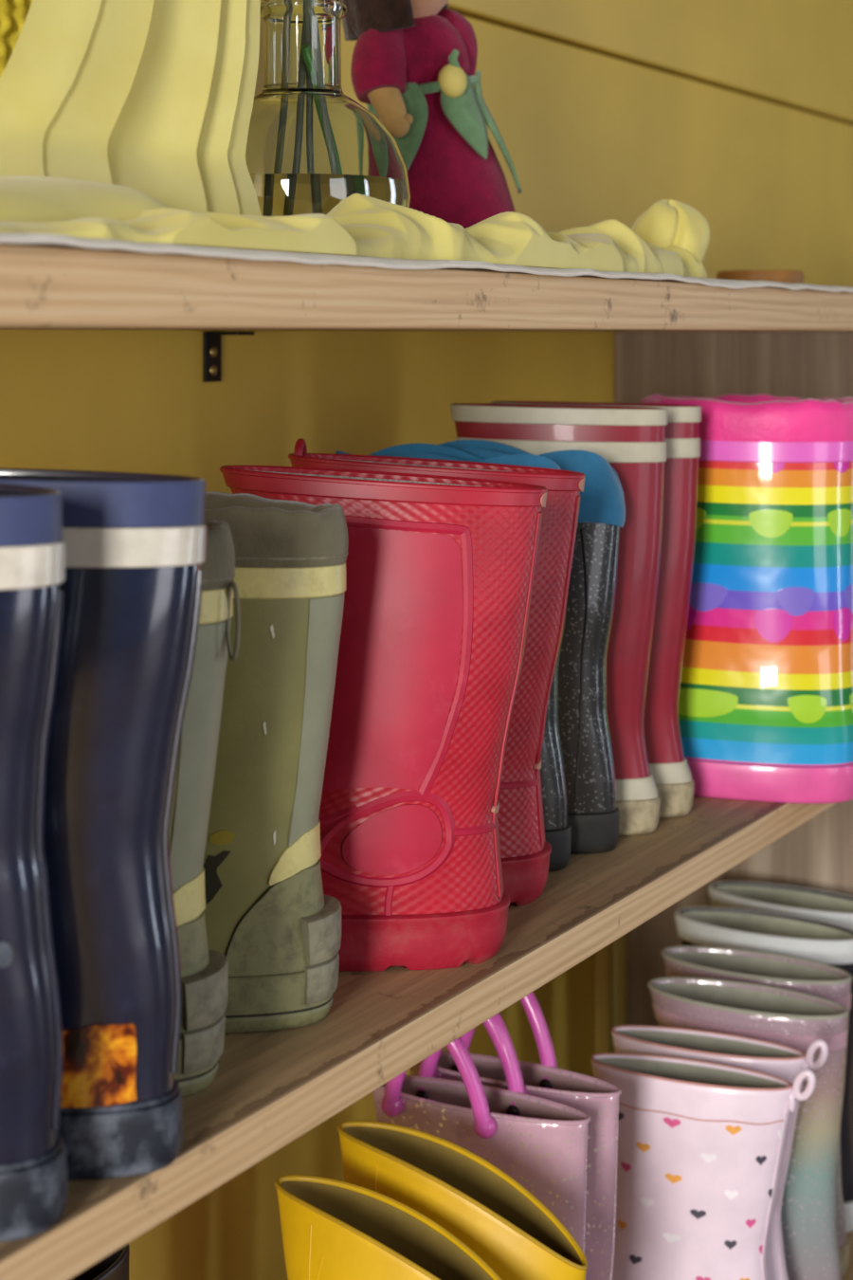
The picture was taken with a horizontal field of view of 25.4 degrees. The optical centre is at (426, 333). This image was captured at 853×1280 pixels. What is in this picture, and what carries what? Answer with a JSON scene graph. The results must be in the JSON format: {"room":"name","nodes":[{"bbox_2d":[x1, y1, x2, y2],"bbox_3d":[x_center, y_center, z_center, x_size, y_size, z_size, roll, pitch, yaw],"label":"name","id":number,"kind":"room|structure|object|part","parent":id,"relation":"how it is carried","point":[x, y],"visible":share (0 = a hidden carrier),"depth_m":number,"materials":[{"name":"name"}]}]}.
{"room":"shoe store","nodes":[
{"label":"shoe store","id":0,"kind":"room"},
{"bbox_2d":[0,0,852,1279],"bbox_3d":[-0.074,-0.025,1.278,0.054,1.450,3.900,0,0,32],"label":"wall","id":1,"kind":"structure","parent":0,"point":[740,113],"depth_m":1.48,"materials":[{"name":"yellow paint"}]},
{"bbox_2d":[202,331,254,382],"bbox_3d":[-0.119,0.014,1.137,0.027,0.030,0.016,0,0,32],"label":"bracket","id":2,"kind":"object","parent":1,"relation":"attached to","point":[211,340],"visible":1,"depth_m":1.14,"materials":[{"name":"metal"}]},
{"bbox_3d":[-0.129,0.014,1.143,0.002,0.030,0.016,0,0,32],"label":"wall plate","id":3,"kind":"part","parent":2,"relation":"part of","materials":[{"name":"metal"}]},
{"bbox_3d":[-0.118,0.000,1.136,0.025,0.002,0.016,0,0,32],"label":"shelf plate","id":4,"kind":"part","parent":2,"relation":"part of","materials":[{"name":"metal"}]},
{"bbox_2d":[0,796,836,1279],"bbox_3d":[-0.238,0.290,0.680,0.299,0.020,2.009,0,0,32],"label":"shelf board","id":5,"kind":"object","parent":1,"relation":"attached to","point":[268,1089],"visible":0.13,"depth_m":0.77,"materials":[{"name":"brown wood"}]},
{"bbox_2d":[0,483,67,1242],"bbox_3d":[-0.203,0.164,0.611,0.185,0.234,0.058,0,0,15],"label":"boot","id":6,"kind":"object","parent":5,"relation":"on","point":[33,1168],"visible":1,"depth_m":0.58,"materials":[{"name":"blue rubber"}]},
{"bbox_2d":[0,468,206,1180],"bbox_3d":[-0.169,0.163,0.653,0.191,0.234,0.054,0,0,8],"label":"boot","id":7,"kind":"object","parent":5,"relation":"on","point":[132,586],"visible":0.83,"depth_m":0.63,"materials":[{"name":"blue rubber"}]},
{"bbox_2d":[168,519,240,1097],"bbox_3d":[-0.158,0.172,0.720,0.186,0.215,0.070,0,0,10],"label":"boot","id":8,"kind":"object","parent":5,"relation":"on","point":[204,972],"visible":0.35,"depth_m":0.70,"materials":[{"name":"green rubber"}]},
{"bbox_2d":[177,910,209,1037],"bbox_3d":[-0.098,0.237,0.709,0.040,0.040,0.054,0,0,10],"label":"trim","id":9,"kind":"structure","parent":8,"relation":"on","point":[192,941],"depth_m":0.70,"materials":[{"name":"green rubber"}]},
{"bbox_2d":[202,491,348,1033],"bbox_3d":[-0.122,0.172,0.789,0.181,0.215,0.070,0,0,8],"label":"boot","id":10,"kind":"object","parent":5,"relation":"on","point":[267,910],"visible":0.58,"depth_m":0.76,"materials":[{"name":"green rubber"}]},
{"bbox_2d":[202,850,230,905],"bbox_3d":[-0.086,0.218,0.756,0.017,0.024,0.003,0,0,8],"label":"print","id":11,"kind":"object","parent":10,"relation":"on","point":[212,883],"depth_m":0.76},
{"bbox_2d":[209,829,234,845],"bbox_3d":[-0.082,0.201,0.756,0.010,0.006,0.001,0,0,-1],"label":"print","id":12,"kind":"object","parent":10,"relation":"on","point":[217,837],"depth_m":0.76},
{"bbox_2d":[262,721,266,734],"bbox_3d":[-0.065,0.157,0.755,0.002,0.006,0.002,0,0,7],"label":"print","id":13,"kind":"object","parent":10,"relation":"attached to","point":[265,726],"depth_m":0.75},
{"bbox_2d":[270,623,274,639],"bbox_3d":[-0.061,0.118,0.754,0.002,0.006,0.002,0,0,8],"label":"print","id":14,"kind":"object","parent":10,"relation":"attached to","point":[271,627],"depth_m":0.75},
{"bbox_2d":[273,830,275,844],"bbox_3d":[-0.061,0.202,0.760,0.002,0.006,0.002,0,0,7],"label":"print","id":15,"kind":"object","parent":10,"relation":"on","point":[274,833],"depth_m":0.76},
{"bbox_2d":[226,859,324,976],"bbox_3d":[-0.059,0.237,0.780,0.040,0.040,0.054,0,0,8],"label":"trim","id":16,"kind":"structure","parent":10,"relation":"on","point":[269,940],"depth_m":0.76,"materials":[{"name":"green rubber"}]},
{"bbox_2d":[219,465,548,971],"bbox_3d":[-0.043,0.170,0.865,0.196,0.220,0.076,0,0,6],"label":"boot","id":17,"kind":"object","parent":5,"relation":"on","point":[440,570],"visible":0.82,"depth_m":0.83,"materials":[{"name":"red rubber"}]},
{"bbox_3d":[-0.026,0.143,0.834,0.084,0.122,0.011,0,0,9],"label":"smooth panel","id":18,"kind":"part","parent":17,"relation":"part of","materials":[{"name":"red rubber"}]},
{"bbox_2d":[288,438,585,906],"bbox_3d":[-0.018,0.167,0.953,0.196,0.227,0.076,0,0,8],"label":"boot","id":19,"kind":"object","parent":5,"relation":"on","point":[525,851],"visible":0.32,"depth_m":0.93,"materials":[{"name":"red rubber"}]},
{"bbox_2d":[334,443,571,871],"bbox_3d":[-0.003,0.170,1.010,0.168,0.221,0.046,0,0,12],"label":"boot","id":20,"kind":"object","parent":5,"relation":"on","point":[554,787],"visible":0.12,"depth_m":0.99,"materials":[{"name":"black rubber"}]},
{"bbox_2d":[438,439,625,854],"bbox_3d":[0.026,0.170,1.045,0.168,0.221,0.046,0,0,12],"label":"boot","id":21,"kind":"object","parent":5,"relation":"on","point":[594,815],"visible":0.34,"depth_m":1.02,"materials":[{"name":"black rubber"}]},
{"bbox_2d":[449,402,667,835],"bbox_3d":[0.043,0.160,1.085,0.189,0.240,0.042,0,0,12],"label":"boot","id":22,"kind":"object","parent":5,"relation":"on","point":[631,439],"visible":0.42,"depth_m":1.06,"materials":[{"name":"red rubber"}]},
{"bbox_2d":[490,401,701,817],"bbox_3d":[0.068,0.160,1.123,0.189,0.240,0.042,0,0,12],"label":"boot","id":23,"kind":"object","parent":5,"relation":"on","point":[671,774],"visible":0.29,"depth_m":1.10,"materials":[{"name":"red rubber"}]},
{"bbox_2d":[640,393,852,804],"bbox_3d":[0.174,0.159,1.193,0.205,0.242,0.102,0,0,29],"label":"boot","id":24,"kind":"object","parent":5,"relation":"on","point":[766,698],"visible":0.6,"depth_m":1.13,"materials":[{"name":"plastic"}]},
{"bbox_2d":[686,604,697,630],"bbox_3d":[0.154,0.174,1.156,0.025,0.020,0.005,0,0,29],"label":"print","id":25,"kind":"object","parent":24,"relation":"attached to","point":[692,612],"depth_m":1.15},
{"bbox_2d":[696,507,706,529],"bbox_3d":[0.159,0.113,1.153,0.026,0.017,0.002,0,0,42],"label":"print","id":26,"kind":"object","parent":24,"relation":"on","point":[701,511],"depth_m":1.15},
{"bbox_2d":[689,582,727,611],"bbox_3d":[0.169,0.159,1.146,0.028,0.018,0.003,0,0,29],"label":"print","id":27,"kind":"object","parent":24,"relation":"attached to","point":[704,596],"depth_m":1.15},
{"bbox_2d":[678,688,738,716],"bbox_3d":[0.167,0.223,1.145,0.043,0.017,0.003,0,0,26],"label":"print","id":28,"kind":"object","parent":24,"relation":"on","point":[692,702],"depth_m":1.14},
{"bbox_2d":[749,509,793,537],"bbox_3d":[0.205,0.113,1.129,0.026,0.017,0.002,0,0,13],"label":"print","id":29,"kind":"object","parent":24,"relation":"on","point":[762,522],"depth_m":1.13},
{"bbox_2d":[758,461,785,473],"bbox_3d":[0.205,0.079,1.129,0.016,0.007,0.001,0,0,12],"label":"print","id":30,"kind":"object","parent":24,"relation":"on","point":[763,466],"depth_m":1.13},
{"bbox_2d":[754,608,793,642],"bbox_3d":[0.207,0.174,1.131,0.023,0.020,0.002,0,0,13],"label":"print","id":31,"kind":"object","parent":24,"relation":"attached to","point":[771,625],"depth_m":1.13},
{"bbox_2d":[777,586,814,616],"bbox_3d":[0.220,0.159,1.128,0.022,0.018,0.002,0,0,3],"label":"print","id":32,"kind":"object","parent":24,"relation":"attached to","point":[792,601],"depth_m":1.13},
{"bbox_2d":[787,694,826,723],"bbox_3d":[0.226,0.223,1.127,0.023,0.017,0.002,0,0,0],"label":"print","id":33,"kind":"object","parent":24,"relation":"on","point":[801,708],"depth_m":1.13},
{"bbox_2d":[827,509,852,536],"bbox_3d":[0.247,0.113,1.134,0.019,0.017,0.002,0,0,-31],"label":"print","id":34,"kind":"object","parent":24,"relation":"on","point":[839,521],"depth_m":1.13},
{"bbox_2d":[834,461,849,473],"bbox_3d":[0.248,0.079,1.133,0.012,0.007,0.002,0,0,-31],"label":"print","id":35,"kind":"object","parent":24,"relation":"on","point":[839,466],"depth_m":1.13},
{"bbox_2d":[833,607,852,640],"bbox_3d":[0.249,0.174,1.135,0.016,0.020,0.002,0,0,-33],"label":"print","id":36,"kind":"object","parent":24,"relation":"attached to","point":[842,616],"depth_m":1.13},
{"bbox_2d":[844,584,852,613],"bbox_3d":[0.256,0.159,1.142,0.004,0.018,0.017,0,0,29],"label":"print","id":37,"kind":"object","parent":24,"relation":"attached to","point":[849,592],"depth_m":1.14},
{"bbox_2d":[850,693,852,712],"bbox_3d":[0.260,0.223,1.145,0.003,0.017,0.022,0,0,29],"label":"print","id":38,"kind":"object","parent":24,"relation":"on","point":[851,696],"depth_m":1.14},
{"bbox_2d":[0,242,852,331],"bbox_3d":[-0.043,-0.015,0.995,0.295,0.026,2.750,0,0,32],"label":"shelf board","id":39,"kind":"object","parent":1,"relation":"attached to","point":[43,286],"visible":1,"depth_m":0.74,"materials":[{"name":"brown wood"}]},
{"bbox_2d":[0,232,852,292],"bbox_3d":[-0.060,-0.028,0.918,0.256,0.006,2.500,0,0,32],"label":"liner","id":40,"kind":"object","parent":39,"relation":"on","point":[5,237],"visible":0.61,"depth_m":0.73,"materials":[{"name":"white fabric"}]},
{"bbox_2d":[0,0,32,76],"bbox_3d":[-0.254,-0.188,0.767,0.068,0.306,0.330,0,0,32],"label":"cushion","id":41,"kind":"object","parent":40,"relation":"on","point":[13,13],"visible":0.06,"depth_m":0.83,"materials":[{"name":"yellow fabric"}]},
{"bbox_2d":[245,0,411,216],"bbox_3d":[-0.058,-0.113,0.883,0.102,0.166,0.102,0,0,32],"label":"glass vase","id":42,"kind":"object","parent":40,"relation":"on","point":[311,147],"visible":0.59,"depth_m":0.85,"materials":[{"name":"clear glass"}]},
{"bbox_2d":[0,0,711,277],"bbox_3d":[-0.048,-0.184,0.811,0.107,0.313,0.731,0,0,32],"label":"cloth","id":43,"kind":"object","parent":40,"relation":"on","point":[120,119],"visible":0.88,"depth_m":0.74,"materials":[{"name":"yellow fabric"}]},
{"bbox_2d":[341,0,521,228],"bbox_3d":[0.001,-0.142,1.125,0.122,0.226,0.083,0,0,-29],"label":"doll","id":44,"kind":"object","parent":40,"relation":"on","point":[413,65],"visible":0.81,"depth_m":1.09,"materials":[{"name":"red fabric"}]},
{"bbox_2d":[716,270,804,283],"bbox_3d":[0.235,-0.037,1.337,0.061,0.014,0.061,0,0,32],"label":"wooden dish","id":45,"kind":"object","parent":40,"relation":"on","point":[780,276],"visible":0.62,"depth_m":1.31,"materials":[{"name":"brown wood"}]},
{"bbox_3d":[-0.062,-0.494,1.271,0.025,0.511,3.900,0,0,32],"label":"wall panel","id":46,"kind":"part","parent":1,"relation":"part of","materials":[{"name":"yellow paint"}]},
{"bbox_3d":[1.069,0.720,0.164,3.150,0.040,5.800,0,0,32],"label":"floor","id":47,"kind":"structure","parent":0,"visible":0},
{"bbox_2d":[615,331,852,1025],"bbox_3d":[0.417,0.347,1.469,0.589,0.696,0.020,0,0,32],"label":"panel","id":48,"kind":"object","parent":47,"relation":"on","point":[817,854],"visible":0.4,"depth_m":1.55,"materials":[{"name":"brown wood"}]},
{"bbox_2d":[841,1231,852,1279],"bbox_3d":[-0.234,0.660,0.678,0.309,0.020,2.009,0,0,32],"label":"shelf board","id":49,"kind":"object","parent":48,"relation":"attached to","point":[849,1275],"visible":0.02,"depth_m":1.33,"materials":[{"name":"brown wood"}]},
{"bbox_2d":[70,1243,129,1279],"bbox_3d":[-0.199,0.542,0.852,0.054,0.215,0.165,0,0,40],"label":"boot","id":50,"kind":"object","parent":49,"relation":"on","point":[115,1266],"visible":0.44,"depth_m":0.90,"materials":[{"name":"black rubber"}]},
{"bbox_2d":[274,1174,502,1279],"bbox_3d":[-0.030,0.539,0.936,0.177,0.223,0.057,0,0,29],"label":"boot","id":51,"kind":"object","parent":49,"relation":"on","point":[332,1229],"visible":1,"depth_m":0.94,"materials":[{"name":"yellow rubber"}]},
{"bbox_2d":[337,1120,588,1279],"bbox_3d":[0.001,0.535,0.985,0.177,0.230,0.057,0,0,26],"label":"boot","id":52,"kind":"object","parent":49,"relation":"on","point":[463,1192],"visible":0.73,"depth_m":0.97,"materials":[{"name":"yellow rubber"}]},
{"bbox_2d":[372,1012,590,1253],"bbox_3d":[0.013,0.515,1.077,0.172,0.270,0.058,0,0,26],"label":"boot","id":53,"kind":"object","parent":49,"relation":"on","point":[541,1143],"visible":0.51,"depth_m":1.05,"materials":[{"name":"pink plastic"}]},
{"bbox_3d":[0.005,0.409,1.059,0.069,0.058,0.013,0,0,30],"label":"handle","id":54,"kind":"part","parent":53,"relation":"part of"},
{"bbox_3d":[0.026,0.409,1.094,0.067,0.058,0.013,0,0,23],"label":"handle","id":55,"kind":"part","parent":53,"relation":"part of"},
{"bbox_2d":[409,992,621,1279],"bbox_3d":[0.033,0.515,1.115,0.172,0.270,0.058,0,0,26],"label":"boot","id":56,"kind":"object","parent":49,"relation":"on","point":[597,1098],"visible":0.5,"depth_m":1.08,"materials":[{"name":"pink plastic"}]},
{"bbox_3d":[0.026,0.409,1.096,0.069,0.058,0.013,0,0,30],"label":"handle","id":57,"kind":"part","parent":56,"relation":"part of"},
{"bbox_3d":[0.047,0.409,1.132,0.067,0.058,0.013,0,0,23],"label":"handle","id":58,"kind":"part","parent":56,"relation":"part of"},
{"bbox_2d":[594,932,628,1054],"bbox_3d":[0.155,0.475,1.594,0.014,0.349,0.039,0,0,32],"label":"batten","id":59,"kind":"object","parent":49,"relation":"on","point":[612,961],"visible":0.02,"depth_m":1.58,"materials":[{"name":"yellow wood"}]},
{"bbox_2d":[590,1053,815,1279],"bbox_3d":[0.150,0.546,1.173,0.180,0.208,0.053,0,0,22],"label":"boot","id":60,"kind":"object","parent":49,"relation":"on","point":[701,1143],"visible":0.86,"depth_m":1.15,"materials":[{"name":"pink rubber"}]},
{"bbox_2d":[618,1112,623,1120],"bbox_3d":[0.118,0.482,1.169,0.008,0.006,0.001,0,0,41],"label":"print","id":61,"kind":"object","parent":60,"relation":"on","point":[620,1114],"depth_m":1.17},
{"bbox_2d":[618,1220,626,1229],"bbox_3d":[0.121,0.549,1.167,0.006,0.006,0.003,0,0,22],"label":"print","id":62,"kind":"object","parent":60,"relation":"attached to","point":[623,1225],"depth_m":1.17},
{"bbox_2d":[621,1161,631,1172],"bbox_3d":[0.123,0.513,1.166,0.007,0.006,0.003,0,0,22],"label":"print","id":63,"kind":"object","parent":60,"relation":"attached to","point":[627,1167],"depth_m":1.17},
{"bbox_2d":[629,1254,642,1264],"bbox_3d":[0.128,0.567,1.160,0.009,0.006,0.002,0,0,22],"label":"print","id":64,"kind":"object","parent":60,"relation":"attached to","point":[632,1257],"depth_m":1.16},
{"bbox_2d":[636,1141,650,1151],"bbox_3d":[0.133,0.497,1.159,0.009,0.006,0.001,0,0,32],"label":"print","id":65,"kind":"object","parent":60,"relation":"on","point":[641,1146],"depth_m":1.16},
{"bbox_2d":[640,1197,654,1207],"bbox_3d":[0.135,0.531,1.157,0.009,0.006,0.002,0,0,21],"label":"print","id":66,"kind":"object","parent":60,"relation":"attached to","point":[649,1202],"depth_m":1.16},
{"bbox_2d":[662,1232,680,1243],"bbox_3d":[0.149,0.549,1.150,0.011,0.006,0.001,0,0,22],"label":"print","id":67,"kind":"object","parent":60,"relation":"attached to","point":[674,1237],"depth_m":1.15},
{"bbox_2d":[663,1117,680,1127],"bbox_3d":[0.149,0.479,1.151,0.011,0.006,0.001,0,0,22],"label":"print","id":68,"kind":"object","parent":60,"relation":"on","point":[673,1123],"depth_m":1.15},
{"bbox_2d":[665,1173,682,1183],"bbox_3d":[0.150,0.512,1.150,0.010,0.006,0.001,0,0,22],"label":"print","id":69,"kind":"object","parent":60,"relation":"attached to","point":[669,1178],"depth_m":1.15},
{"bbox_2d":[690,1209,706,1219],"bbox_3d":[0.164,0.532,1.145,0.010,0.006,0.001,0,0,22],"label":"print","id":70,"kind":"object","parent":60,"relation":"attached to","point":[698,1215],"depth_m":1.14},
{"bbox_2d":[695,1276,711,1279],"bbox_3d":[0.167,0.572,1.144,0.009,0.006,0.002,0,0,22],"label":"print","id":71,"kind":"object","parent":60,"relation":"attached to","point":[698,1277],"depth_m":1.14},
{"bbox_2d":[700,1152,716,1163],"bbox_3d":[0.170,0.497,1.143,0.010,0.006,0.002,0,0,22],"label":"print","id":72,"kind":"object","parent":60,"relation":"on","point":[704,1156],"depth_m":1.14},
{"bbox_2d":[724,1240,736,1250],"bbox_3d":[0.183,0.549,1.141,0.007,0.006,0.003,0,0,22],"label":"print","id":73,"kind":"object","parent":60,"relation":"attached to","point":[728,1243],"depth_m":1.14},
{"bbox_2d":[724,1190,738,1200],"bbox_3d":[0.183,0.518,1.140,0.008,0.006,0.001,0,0,7],"label":"print","id":74,"kind":"object","parent":60,"relation":"on","point":[728,1195],"depth_m":1.14},
{"bbox_2d":[725,1125,741,1135],"bbox_3d":[0.184,0.479,1.140,0.009,0.006,0.001,0,0,10],"label":"print","id":75,"kind":"object","parent":60,"relation":"on","point":[730,1130],"depth_m":1.14},
{"bbox_2d":[746,1219,756,1228],"bbox_3d":[0.195,0.536,1.141,0.006,0.006,0.004,0,0,22],"label":"print","id":76,"kind":"object","parent":60,"relation":"attached to","point":[750,1223],"depth_m":1.14},
{"bbox_2d":[755,1155,767,1166],"bbox_3d":[0.201,0.497,1.139,0.006,0.006,0.004,0,0,22],"label":"print","id":77,"kind":"object","parent":60,"relation":"on","point":[759,1160],"depth_m":1.14},
{"bbox_2d":[611,1024,828,1279],"bbox_3d":[0.168,0.546,1.220,0.180,0.208,0.053,0,0,22],"label":"boot","id":78,"kind":"object","parent":49,"relation":"on","point":[784,1062],"visible":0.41,"depth_m":1.20,"materials":[{"name":"pink rubber"}]},
{"bbox_2d":[647,977,848,1279],"bbox_3d":[0.196,0.547,1.280,0.177,0.206,0.057,0,0,26],"label":"boot","id":79,"kind":"object","parent":49,"relation":"on","point":[795,1019],"visible":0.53,"depth_m":1.24,"materials":[{"name":"plastic"}]},
{"bbox_2d":[661,946,852,1276],"bbox_3d":[0.214,0.547,1.347,0.177,0.206,0.057,0,0,26],"label":"boot","id":80,"kind":"object","parent":49,"relation":"on","point":[812,978],"visible":0.27,"depth_m":1.34,"materials":[{"name":"plastic"}]},
{"bbox_2d":[675,906,852,1232],"bbox_3d":[0.239,0.544,1.415,0.179,0.213,0.062,0,0,27],"label":"boot","id":81,"kind":"object","parent":49,"relation":"on","point":[822,941],"visible":0.31,"depth_m":1.39,"materials":[{"name":"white rubber"}]},
{"bbox_2d":[708,880,852,929],"bbox_3d":[0.273,0.544,1.481,0.179,0.213,0.063,0,0,30],"label":"boot","id":82,"kind":"object","parent":49,"relation":"on","point":[833,907],"visible":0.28,"depth_m":1.49,"materials":[{"name":"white rubber"}]}
]}

